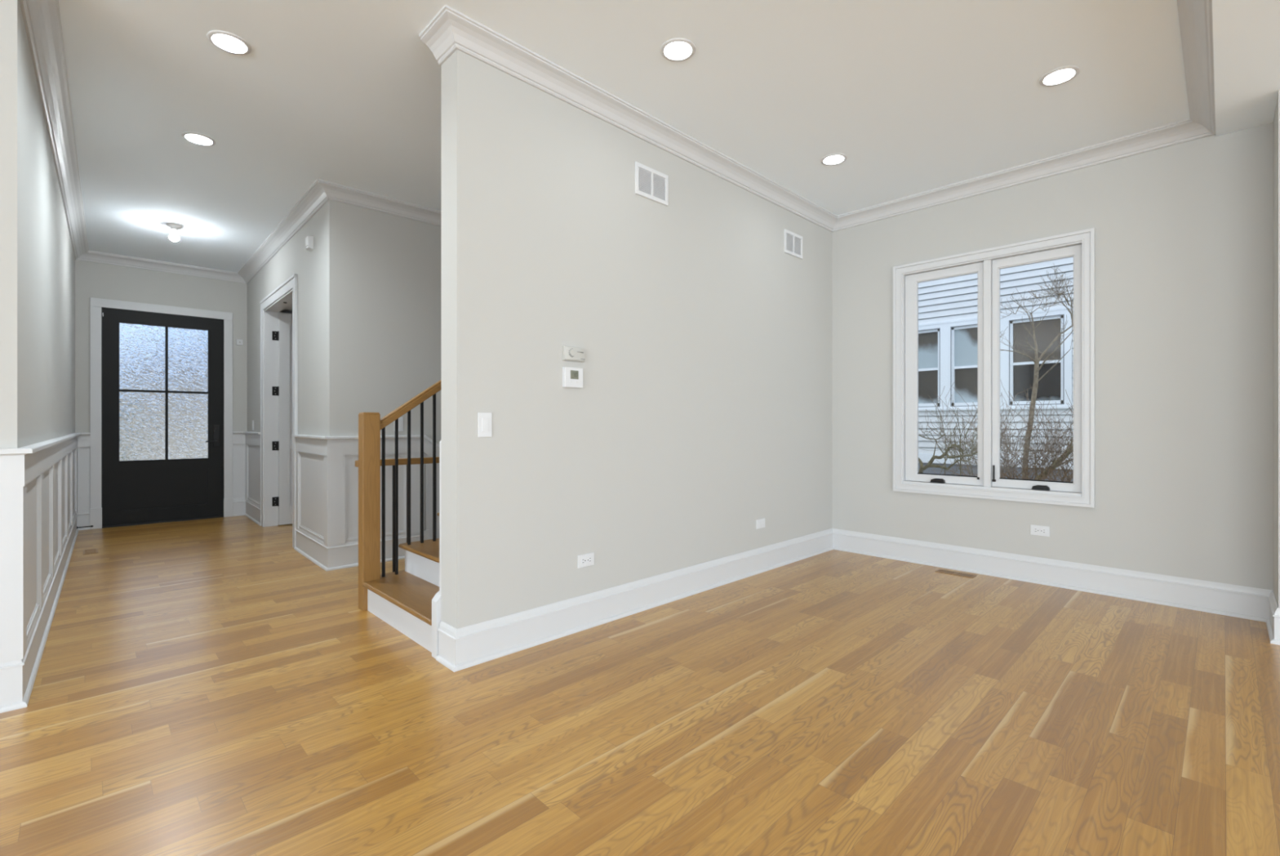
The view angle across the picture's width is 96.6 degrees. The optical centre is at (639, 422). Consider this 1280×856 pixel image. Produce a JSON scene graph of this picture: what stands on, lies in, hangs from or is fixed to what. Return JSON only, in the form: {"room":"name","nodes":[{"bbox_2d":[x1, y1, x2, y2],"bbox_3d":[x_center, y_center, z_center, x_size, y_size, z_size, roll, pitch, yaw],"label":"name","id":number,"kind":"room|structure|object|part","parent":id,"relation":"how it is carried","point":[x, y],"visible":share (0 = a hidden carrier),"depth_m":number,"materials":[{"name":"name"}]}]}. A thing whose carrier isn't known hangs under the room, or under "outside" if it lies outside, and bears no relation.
{"room":"empty living room","nodes":[
{"label":"empty living room","id":0,"kind":"room"},
{"bbox_2d":[0,0,75,448],"bbox_3d":[-7.461,-0.410,1.416,8.570,3.180,5.432,0,0,-44],"label":"wall","id":1,"kind":"structure","parent":0,"point":[37,260],"depth_m":2.74,"materials":[{"name":"grey paint"}]},
{"bbox_2d":[0,432,89,712],"bbox_3d":[-5.936,0.642,2.799,4.690,1.075,5.376,0,0,-44],"label":"wainscot","id":2,"kind":"structure","parent":1,"relation":"attached to","point":[45,485],"depth_m":2.75,"materials":[{"name":"grey paint"}]},
{"bbox_3d":[-2.915,0.612,2.729,0.011,0.700,0.720,0,0,-43],"label":"panel moulding","id":3,"kind":"part","parent":2,"relation":"part of","materials":[{"name":"grey paint"}]},
{"bbox_3d":[-3.480,0.612,3.337,0.011,0.700,0.700,0,0,-43],"label":"panel moulding","id":4,"kind":"part","parent":2,"relation":"part of","materials":[{"name":"grey paint"}]},
{"bbox_3d":[-4.045,0.612,3.945,0.011,0.700,0.720,0,0,-43],"label":"panel moulding","id":5,"kind":"part","parent":2,"relation":"part of","materials":[{"name":"grey paint"}]},
{"bbox_3d":[-5.951,0.655,2.815,4.689,1.050,5.332,0,0,-44],"label":"panel","id":6,"kind":"part","parent":2,"relation":"part of","materials":[{"name":"grey paint"}]},
{"bbox_3d":[-4.617,0.612,4.560,0.011,0.700,0.720,0,0,-43],"label":"panel moulding","id":7,"kind":"part","parent":2,"relation":"part of","materials":[{"name":"grey paint"}]},
{"bbox_3d":[-5.196,0.612,5.182,0.011,0.700,0.740,0,0,-43],"label":"panel moulding","id":8,"kind":"part","parent":2,"relation":"part of","materials":[{"name":"grey paint"}]},
{"bbox_3d":[-5.829,0.612,5.864,0.011,0.700,0.880,0,0,-43],"label":"panel moulding","id":9,"kind":"part","parent":2,"relation":"part of","materials":[{"name":"grey paint"}]},
{"bbox_2d":[19,0,245,283],"bbox_3d":[-6.752,-1.850,1.956,9.945,0.100,5.443,0,0,-44],"label":"crown molding","id":10,"kind":"structure","parent":1,"relation":"attached to","point":[42,18],"depth_m":3.60,"materials":[{"name":"grey paint"}]},
{"bbox_2d":[75,259,247,432],"bbox_3d":[-4.991,-0.470,7.530,3.810,3.300,0.160,0,0,-43],"label":"wall","id":11,"kind":"structure","parent":0,"point":[92,279],"depth_m":6.73,"materials":[{"name":"grey paint"}]},
{"bbox_2d":[89,297,233,528],"bbox_3d":[-5.689,-0.110,6.835,1.312,2.580,0.208,0,0,-43],"label":"door","id":12,"kind":"structure","parent":11,"relation":"in","point":[161,376],"depth_m":6.77,"materials":[{"name":"black wood"}]},
{"bbox_3d":[-5.827,-0.772,6.680,0.412,0.772,0.006,0,0,-43],"label":"glass pane","id":13,"kind":"part","parent":12,"relation":"part of","materials":[{"name":"white"}]},
{"bbox_3d":[-5.827,0.034,6.680,0.412,0.804,0.006,0,0,-43],"label":"glass pane","id":14,"kind":"part","parent":12,"relation":"part of","materials":[{"name":"white"}]},
{"bbox_3d":[-5.668,0.780,6.809,0.816,0.464,0.010,0,0,-43],"label":"panel moulding","id":15,"kind":"part","parent":12,"relation":"part of","materials":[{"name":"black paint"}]},
{"bbox_3d":[-5.520,-0.772,6.966,0.392,0.772,0.006,0,0,-43],"label":"glass pane","id":16,"kind":"part","parent":12,"relation":"part of","materials":[{"name":"white"}]},
{"bbox_3d":[-5.520,0.034,6.966,0.392,0.804,0.006,0,0,-43],"label":"glass pane","id":17,"kind":"part","parent":12,"relation":"part of","materials":[{"name":"white"}]},
{"bbox_3d":[-5.301,0.155,7.130,0.060,0.270,0.013,0,0,-44],"label":"lock plate","id":18,"kind":"part","parent":12,"relation":"part of","materials":[{"name":"black metal"}]},
{"bbox_2d":[236,338,243,345],"bbox_3d":[-5.116,-1.034,7.284,0.066,0.072,0.033,0,0,-44],"label":"sensor","id":19,"kind":"object","parent":11,"relation":"attached to","point":[240,342],"visible":1,"depth_m":7.28,"materials":[{"name":"white plastic"}]},
{"bbox_2d":[278,303,292,313],"bbox_3d":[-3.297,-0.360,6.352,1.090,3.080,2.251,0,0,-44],"label":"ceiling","id":20,"kind":"structure","parent":0,"point":[288,309],"depth_m":6.69,"materials":[{"name":"grey paint"}]},
{"bbox_2d":[259,273,297,547],"bbox_3d":[-3.504,-0.111,6.250,0.895,2.582,1.670,0,0,-44],"label":"door","id":21,"kind":"structure","parent":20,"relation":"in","point":[278,331],"depth_m":6.54,"materials":[{"name":"grey paint"}]},
{"bbox_2d":[247,199,345,435],"bbox_3d":[-3.758,-0.410,6.027,0.120,3.180,3.820,0,0,-43],"label":"wall","id":22,"kind":"structure","parent":0,"point":[321,271],"depth_m":4.93,"materials":[{"name":"grey paint"}]},
{"bbox_2d":[232,431,260,525],"bbox_3d":[-4.758,0.642,6.921,0.154,1.075,1.053,0,0,-44],"label":"wainscot","id":23,"kind":"structure","parent":22,"relation":"attached to","point":[246,444],"depth_m":7.25,"materials":[{"name":"grey paint"}]},
{"bbox_3d":[-4.757,0.655,6.921,0.153,1.050,1.053,0,0,-44],"label":"panel","id":24,"kind":"part","parent":23,"relation":"part of","materials":[{"name":"grey paint"}]},
{"bbox_3d":[-4.712,0.612,6.956,0.011,0.700,0.860,0,0,-43],"label":"panel moulding","id":25,"kind":"part","parent":23,"relation":"part of","materials":[{"name":"grey paint"}]},
{"bbox_2d":[237,178,328,283],"bbox_3d":[-3.787,-1.850,5.889,0.112,0.100,3.882,0,0,-43],"label":"crown molding","id":26,"kind":"structure","parent":22,"relation":"attached to","point":[315,197],"depth_m":5.42,"materials":[{"name":"grey paint"}]},
{"bbox_2d":[305,235,313,251],"bbox_3d":[-2.878,-1.563,4.961,0.048,0.114,0.091,0,0,-44],"label":"door chime","id":27,"kind":"object","parent":22,"relation":"attached to","point":[308,239],"visible":1,"depth_m":4.94,"materials":[{"name":"white plastic"}]},
{"bbox_2d":[345,203,440,444],"bbox_3d":[-1.643,0.390,5.467,2.216,4.780,0.120,0,0,-43],"label":"wall","id":28,"kind":"structure","parent":0,"point":[393,263],"depth_m":4.91,"materials":[{"name":"grey paint"}]},
{"bbox_2d":[292,434,439,570],"bbox_3d":[-2.072,1.292,5.678,2.232,2.375,1.160,0,0,-44],"label":"wainscot","id":29,"kind":"structure","parent":28,"relation":"attached to","point":[326,473],"depth_m":4.87,"materials":[{"name":"grey paint"}]},
{"bbox_3d":[-2.863,0.612,4.968,0.011,0.700,0.870,0,0,-43],"label":"panel moulding","id":30,"kind":"part","parent":29,"relation":"part of","materials":[{"name":"grey paint"}]},
{"bbox_3d":[-2.591,0.655,5.225,0.768,1.050,1.082,0,0,-44],"label":"panel","id":31,"kind":"part","parent":29,"relation":"part of","materials":[{"name":"grey paint"}]},
{"bbox_3d":[-2.229,0.612,4.832,0.500,0.700,0.011,0,0,-43],"label":"panel moulding","id":32,"kind":"part","parent":29,"relation":"part of","materials":[{"name":"grey paint"}]},
{"bbox_3d":[-1.420,1.370,5.591,1.420,2.220,0.003,0,0,-43],"label":"panel","id":33,"kind":"part","parent":29,"relation":"part of","materials":[{"name":"grey paint"}]},
{"bbox_2d":[317,178,440,226],"bbox_3d":[-1.667,-1.850,5.287,2.397,0.100,0.112,0,0,-43],"label":"crown molding","id":34,"kind":"structure","parent":28,"relation":"attached to","point":[335,192],"depth_m":4.80,"materials":[{"name":"grey paint"}]},
{"bbox_2d":[394,417,403,431],"bbox_3d":[-2.098,0.008,4.957,0.074,0.122,0.010,0,0,-43],"label":"light switch","id":35,"kind":"object","parent":28,"relation":"attached to","point":[400,419],"visible":0.67,"depth_m":4.96,"materials":[{"name":"white plastic"}]},
{"bbox_2d":[57,0,1190,272],"bbox_3d":[-1.409,-1.900,-0.991,13.600,0.001,17.550,0,0,-44],"label":"ceiling","id":36,"kind":"structure","parent":0,"point":[917,96],"depth_m":3.24,"materials":[{"name":"white paint"}]},
{"bbox_2d":[166,222,182,240],"bbox_3d":[-4.466,-1.823,5.465,0.116,0.155,0.116,0,0,-44],"label":"lampholder","id":37,"kind":"object","parent":36,"relation":"attached to","point":[174,236],"visible":1,"depth_m":5.44,"materials":[{"name":"white ceramic"}]},
{"bbox_3d":[-4.466,-1.763,5.465,0.080,0.034,0.080,0,0,-44],"label":"bulb","id":38,"kind":"part","parent":37,"relation":"part of","materials":[{"name":"white glass"}]},
{"bbox_2d":[181,132,215,146],"bbox_3d":[-2.948,-1.911,3.809,0.180,0.034,0.180,0,0,-44],"label":"recessed light","id":39,"kind":"object","parent":36,"relation":"in","point":[193,137],"visible":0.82,"depth_m":3.84,"materials":[{"name":"white plastic"}]},
{"bbox_2d":[207,30,251,54],"bbox_3d":[-2.050,-1.911,2.848,0.180,0.034,0.180,0,0,-44],"label":"recessed light","id":40,"kind":"object","parent":36,"relation":"in","point":[227,42],"visible":0.89,"depth_m":2.87,"materials":[{"name":"white plastic"}]},
{"bbox_2d":[660,38,695,62],"bbox_3d":[0.193,-1.911,2.903,0.180,0.034,0.180,0,0,-44],"label":"recessed light","id":41,"kind":"object","parent":36,"relation":"in","point":[675,50],"visible":0.93,"depth_m":2.92,"materials":[{"name":"white plastic"}]},
{"bbox_2d":[820,153,847,165],"bbox_3d":[1.396,-1.911,4.106,0.180,0.034,0.180,0,0,-44],"label":"recessed light","id":42,"kind":"object","parent":36,"relation":"in","point":[833,159],"visible":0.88,"depth_m":4.13,"materials":[{"name":"white plastic"}]},
{"bbox_2d":[1039,66,1079,86],"bbox_3d":[2.296,-1.911,3.121,0.180,0.034,0.180,0,0,-44],"label":"recessed light","id":43,"kind":"object","parent":36,"relation":"in","point":[1061,75],"visible":0.81,"depth_m":3.14,"materials":[{"name":"white plastic"}]},
{"bbox_2d":[440,49,831,628],"bbox_3d":[0.407,-0.410,4.122,3.768,3.180,0.170,0,0,-44],"label":"wall","id":44,"kind":"structure","parent":0,"point":[701,413],"depth_m":3.40,"materials":[{"name":"grey paint"}]},
{"bbox_2d":[439,440,440,594],"bbox_3d":[0.035,-0.498,3.893,2.912,2.776,0.022,0,0,-44],"label":"wainscot","id":45,"kind":"structure","parent":44,"relation":"attached to","point":[440,441],"depth_m":2.88,"materials":[{"name":"grey paint"}]},
{"bbox_2d":[477,412,491,436],"bbox_3d":[-0.773,0.008,2.845,0.074,0.122,0.010,0,0,-44],"label":"light switch","id":46,"kind":"object","parent":44,"relation":"attached to","point":[484,419],"visible":1,"depth_m":2.84,"materials":[{"name":"white plastic"}]},
{"bbox_2d":[562,366,582,387],"bbox_3d":[-0.379,-0.257,3.218,0.128,0.112,0.028,0,0,-44],"label":"thermostat","id":47,"kind":"object","parent":44,"relation":"attached to","point":[572,377],"visible":1,"depth_m":3.20,"materials":[{"name":"white plastic"}]},
{"bbox_2d":[562,345,585,362],"bbox_3d":[-0.371,-0.391,3.221,0.148,0.080,0.034,0,0,-44],"label":"thermostat","id":48,"kind":"object","parent":44,"relation":"attached to","point":[569,353],"visible":1,"depth_m":3.20,"materials":[{"name":"grey plastic"}]},
{"bbox_2d":[577,551,594,568],"bbox_3d":[-0.311,0.792,3.296,0.117,0.073,0.009,0,0,-44],"label":"power outlet","id":49,"kind":"object","parent":44,"relation":"attached to","point":[586,559],"visible":1,"depth_m":3.29,"materials":[{"name":"white plastic"}]},
{"bbox_2d":[581,556,586,564],"bbox_3d":[-0.323,0.792,3.281,0.034,0.036,0.003,0,0,-44],"label":"receptacle","id":50,"kind":"object","parent":49,"relation":"attached to","point":[583,558],"depth_m":3.28,"materials":[{"name":"white plastic"}]},
{"bbox_2d":[586,555,591,563],"bbox_3d":[-0.295,0.792,3.308,0.034,0.036,0.003,0,0,-44],"label":"receptacle","id":51,"kind":"object","parent":49,"relation":"attached to","point":[588,557],"depth_m":3.31,"materials":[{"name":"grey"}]},
{"bbox_2d":[418,4,837,231],"bbox_3d":[0.404,-1.850,4.042,3.875,0.100,0.284,0,0,-44],"label":"crown molding","id":52,"kind":"structure","parent":44,"relation":"attached to","point":[451,30],"depth_m":3.26,"materials":[{"name":"grey paint"}]},
{"bbox_2d":[435,528,833,671],"bbox_3d":[0.407,1.085,4.097,3.793,0.190,0.195,0,0,-44],"label":"baseboard","id":53,"kind":"structure","parent":44,"relation":"attached to","point":[463,647],"depth_m":3.37,"materials":[{"name":"grey paint"}]},
{"bbox_2d":[635,161,668,205],"bbox_3d":[0.077,-1.539,3.674,0.298,0.200,0.010,0,0,-44],"label":"air vent","id":54,"kind":"object","parent":44,"relation":"in","point":[651,184],"visible":1,"depth_m":3.67,"materials":[{"name":"white plastic"}]},
{"bbox_2d":[755,517,764,528],"bbox_3d":[0.963,0.799,4.541,0.117,0.073,0.009,0,0,-44],"label":"data jack","id":55,"kind":"object","parent":44,"relation":"attached to","point":[760,523],"visible":1,"depth_m":4.53,"materials":[{"name":"white plastic"}]},
{"bbox_2d":[783,228,802,258],"bbox_3d":[1.316,-1.532,4.883,0.290,0.195,0.010,0,0,-44],"label":"air vent","id":56,"kind":"object","parent":44,"relation":"in","point":[793,242],"visible":1,"depth_m":4.87,"materials":[{"name":"white plastic"}]},
{"bbox_2d":[0,515,1279,855],"bbox_3d":[-1.426,1.180,-1.008,13.550,0.001,17.550,0,0,-44],"label":"floor","id":57,"kind":"structure","parent":0,"point":[204,686],"depth_m":2.25,"materials":[{"name":"brown wood"}]},
{"bbox_2d":[83,547,97,554],"bbox_3d":[-5.046,1.178,5.234,0.100,0.004,0.260,0,0,-44],"label":"floor vent","id":58,"kind":"object","parent":57,"relation":"in","point":[89,551],"visible":1,"depth_m":5.22,"materials":[{"name":"brown wood"}]},
{"bbox_2d":[355,456,439,571],"bbox_3d":[-1.248,0.716,4.512,1.882,0.928,0.076,0,0,-44],"label":"guard railing","id":59,"kind":"object","parent":57,"relation":"on","point":[416,460],"visible":0.2,"depth_m":4.03,"materials":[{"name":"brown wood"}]},
{"bbox_3d":[-1.248,0.274,4.512,1.882,0.044,0.054,0,0,-44],"label":"rail","id":60,"kind":"part","parent":59,"relation":"part of","materials":[{"name":"brown wood"}]},
{"bbox_2d":[362,511,440,658],"bbox_3d":[-0.083,-0.235,4.559,3.750,2.830,1.140,0,0,-44],"label":"staircase","id":61,"kind":"structure","parent":57,"relation":"on","point":[409,601],"depth_m":3.39,"materials":[{"name":"brown wood"}]},
{"bbox_2d":[358,379,440,610],"bbox_3d":[-0.822,-0.277,4.532,2.645,2.913,0.089,0,0,-44],"label":"stair railing","id":62,"kind":"object","parent":61,"relation":"on","point":[370,424],"visible":0.52,"depth_m":3.64,"materials":[{"name":"brown wood"}]},
{"bbox_3d":[-1.731,0.555,3.645,0.105,1.249,0.089,0,0,-44],"label":"newel post","id":63,"kind":"part","parent":62,"relation":"part of","materials":[{"name":"brown wood"}]},
{"bbox_3d":[-0.785,-0.842,4.567,2.543,1.782,0.060,0,0,-44],"label":"handrail","id":64,"kind":"part","parent":62,"relation":"part of","materials":[{"name":"brown wood"}]},
{"bbox_2d":[934,568,977,577],"bbox_3d":[2.478,1.178,4.473,0.105,0.004,0.270,0,0,-44],"label":"floor vent","id":65,"kind":"object","parent":57,"relation":"in","point":[943,571],"visible":1,"depth_m":4.46,"materials":[{"name":"brown wood"}]},
{"bbox_2d":[831,122,1273,590],"bbox_3d":[3.493,-0.270,3.759,0.150,3.900,17.500,0,0,-44],"label":"wall","id":66,"kind":"structure","parent":0,"point":[1184,232],"depth_m":3.80,"materials":[{"name":"grey paint"}]},
{"bbox_2d":[893,227,1094,507],"bbox_3d":[2.727,-0.385,4.502,0.148,1.945,1.377,0,0,-44],"label":"window","id":67,"kind":"structure","parent":66,"relation":"in","point":[1079,245],"depth_m":4.44,"materials":[{"name":"grey paint"}]},
{"bbox_3d":[2.518,-0.390,4.724,0.047,1.767,0.603,0,0,-44],"label":"sash","id":68,"kind":"part","parent":67,"relation":"part of","materials":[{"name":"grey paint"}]},
{"bbox_3d":[2.963,-0.390,4.267,0.047,1.767,0.565,0,0,-44],"label":"sash","id":69,"kind":"part","parent":67,"relation":"part of","materials":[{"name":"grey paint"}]},
{"bbox_2d":[832,118,1215,231],"bbox_3d":[2.660,-1.850,4.424,0.112,0.100,2.545,0,0,-44],"label":"crown molding","id":70,"kind":"structure","parent":66,"relation":"attached to","point":[1184,131],"depth_m":4.17,"materials":[{"name":"grey paint"}]},
{"bbox_2d":[1030,524,1049,536],"bbox_3d":[2.950,0.792,4.203,0.009,0.073,0.117,0,0,-44],"label":"power outlet","id":71,"kind":"object","parent":66,"relation":"attached to","point":[1037,530],"visible":1,"depth_m":4.20,"materials":[{"name":"white plastic"}]},
{"bbox_2d":[1034,527,1039,533],"bbox_3d":[2.934,0.792,4.215,0.003,0.036,0.034,0,0,-44],"label":"receptacle","id":72,"kind":"object","parent":71,"relation":"attached to","point":[1036,529],"depth_m":4.21,"materials":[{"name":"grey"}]},
{"bbox_2d":[1040,528,1045,533],"bbox_3d":[2.961,0.792,4.187,0.003,0.036,0.034,0,0,-44],"label":"receptacle","id":73,"kind":"object","parent":71,"relation":"attached to","point":[1042,531],"depth_m":4.19,"materials":[{"name":"white plastic"}]},
{"bbox_2d":[832,528,1272,622],"bbox_3d":[2.773,1.085,4.367,0.030,0.190,2.785,0,0,-44],"label":"baseboard","id":74,"kind":"structure","parent":66,"relation":"attached to","point":[1218,597],"depth_m":4.04,"materials":[{"name":"grey paint"}]},
{"bbox_2d":[1177,0,1215,133],"bbox_3d":[-1.262,-1.850,-1.105,13.450,0.100,0.112,0,0,-44],"label":"crown molding","id":75,"kind":"structure","parent":66,"relation":"attached to","point":[1195,16],"depth_m":2.88,"materials":[{"name":"grey paint"}]},
{"bbox_2d":[1212,0,1279,136],"bbox_3d":[-1.096,-1.853,-1.339,13.560,0.135,0.455,0,0,-44],"label":"ceiling","id":76,"kind":"structure","parent":0,"point":[1246,33],"depth_m":2.82,"materials":[{"name":"white paint"}]},
{"bbox_2d":[1273,89,1279,608],"bbox_3d":[3.648,-0.305,3.167,0.475,2.970,0.155,0,0,-44],"label":"wall pier","id":77,"kind":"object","parent":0,"point":[1277,115],"visible":0.8,"depth_m":3.13,"materials":[{"name":"grey paint"}]},
{"bbox_2d":[1266,590,1279,644],"bbox_3d":[3.623,1.085,3.163,0.495,0.190,0.185,0,0,-44],"label":"baseboard","id":78,"kind":"object","parent":77,"relation":"attached to","point":[1273,623],"visible":1,"depth_m":3.10,"materials":[{"name":"grey paint"}]},
{"label":"outside","id":79,"kind":"structure","parent":0,"visible":0},
{"bbox_3d":[0.170,1.815,14.141,100.000,0.030,100.000,0,0,-44],"label":"ground","id":80,"kind":"structure","parent":79,"visible":0},
{"bbox_2d":[918,394,1001,475],"bbox_3d":[3.091,0.763,5.601,0.630,2.079,0.917,0,0,-22],"label":"shrub","id":81,"kind":"object","parent":80,"relation":"on","point":[930,464],"visible":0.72,"depth_m":5.58,"materials":[{"name":"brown plant"}]},
{"bbox_2d":[918,257,1073,481],"bbox_3d":[7.037,-1.595,10.364,6.050,6.850,13.000,0,0,-44],"label":"house","id":82,"kind":"structure","parent":80,"relation":"on","point":[948,308],"depth_m":8.03,"materials":[{"name":"grey"}]},
{"bbox_3d":[4.362,-0.564,8.884,0.006,0.527,0.548,0,0,-44],"label":"pane","id":83,"kind":"part","parent":82,"relation":"part of","materials":[{"name":"grey glass"}]},
{"bbox_3d":[4.355,-1.113,8.877,0.006,0.573,0.548,0,0,-44],"label":"pane","id":84,"kind":"part","parent":82,"relation":"part of","materials":[{"name":"clear glass"}]},
{"bbox_3d":[4.319,-0.845,8.842,0.009,1.190,0.628,0,0,-44],"label":"storm frame","id":85,"kind":"part","parent":82,"relation":"part of","materials":[{"name":"grey"}]},
{"bbox_3d":[4.860,-0.845,8.288,0.009,1.190,0.628,0,0,-44],"label":"storm frame","id":86,"kind":"part","parent":82,"relation":"part of","materials":[{"name":"grey"}]},
{"bbox_3d":[4.896,-1.113,8.323,0.006,0.573,0.548,0,0,-44],"label":"pane","id":87,"kind":"part","parent":82,"relation":"part of","materials":[{"name":"clear glass"}]},
{"bbox_3d":[4.903,-0.564,8.330,0.006,0.527,0.548,0,0,-44],"label":"pane","id":88,"kind":"part","parent":82,"relation":"part of","materials":[{"name":"grey glass"}]},
{"bbox_3d":[5.384,-0.845,7.752,0.009,1.190,0.628,0,0,-44],"label":"storm frame","id":89,"kind":"part","parent":82,"relation":"part of","materials":[{"name":"grey"}]},
{"bbox_3d":[5.426,-0.564,7.793,0.006,0.527,0.548,0,0,-44],"label":"pane","id":90,"kind":"part","parent":82,"relation":"part of","materials":[{"name":"grey glass"}]},
{"bbox_3d":[5.419,-1.113,7.786,0.006,0.573,0.548,0,0,-44],"label":"pane","id":91,"kind":"part","parent":82,"relation":"part of","materials":[{"name":"grey glass"}]},
{"bbox_2d":[918,380,1073,481],"bbox_3d":[3.947,0.670,5.734,1.247,2.266,2.531,0,0,-40],"label":"shrub","id":92,"kind":"object","parent":80,"relation":"on","point":[1006,468],"visible":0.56,"depth_m":5.79,"materials":[{"name":"brown plant"}]},
{"bbox_2d":[1000,262,1073,479],"bbox_3d":[4.735,-0.392,6.879,1.218,3.122,0.858,0,0,25],"label":"tree","id":93,"kind":"object","parent":80,"relation":"on","point":[1037,367],"visible":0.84,"depth_m":6.87,"materials":[{"name":"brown plant"}]},
{"bbox_2d":[1027,440,1073,479],"bbox_3d":[4.578,0.871,6.150,0.447,1.863,0.711,0,0,-16],"label":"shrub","id":94,"kind":"object","parent":80,"relation":"on","point":[1068,451],"visible":0.16,"depth_m":6.19,"materials":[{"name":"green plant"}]}
]}

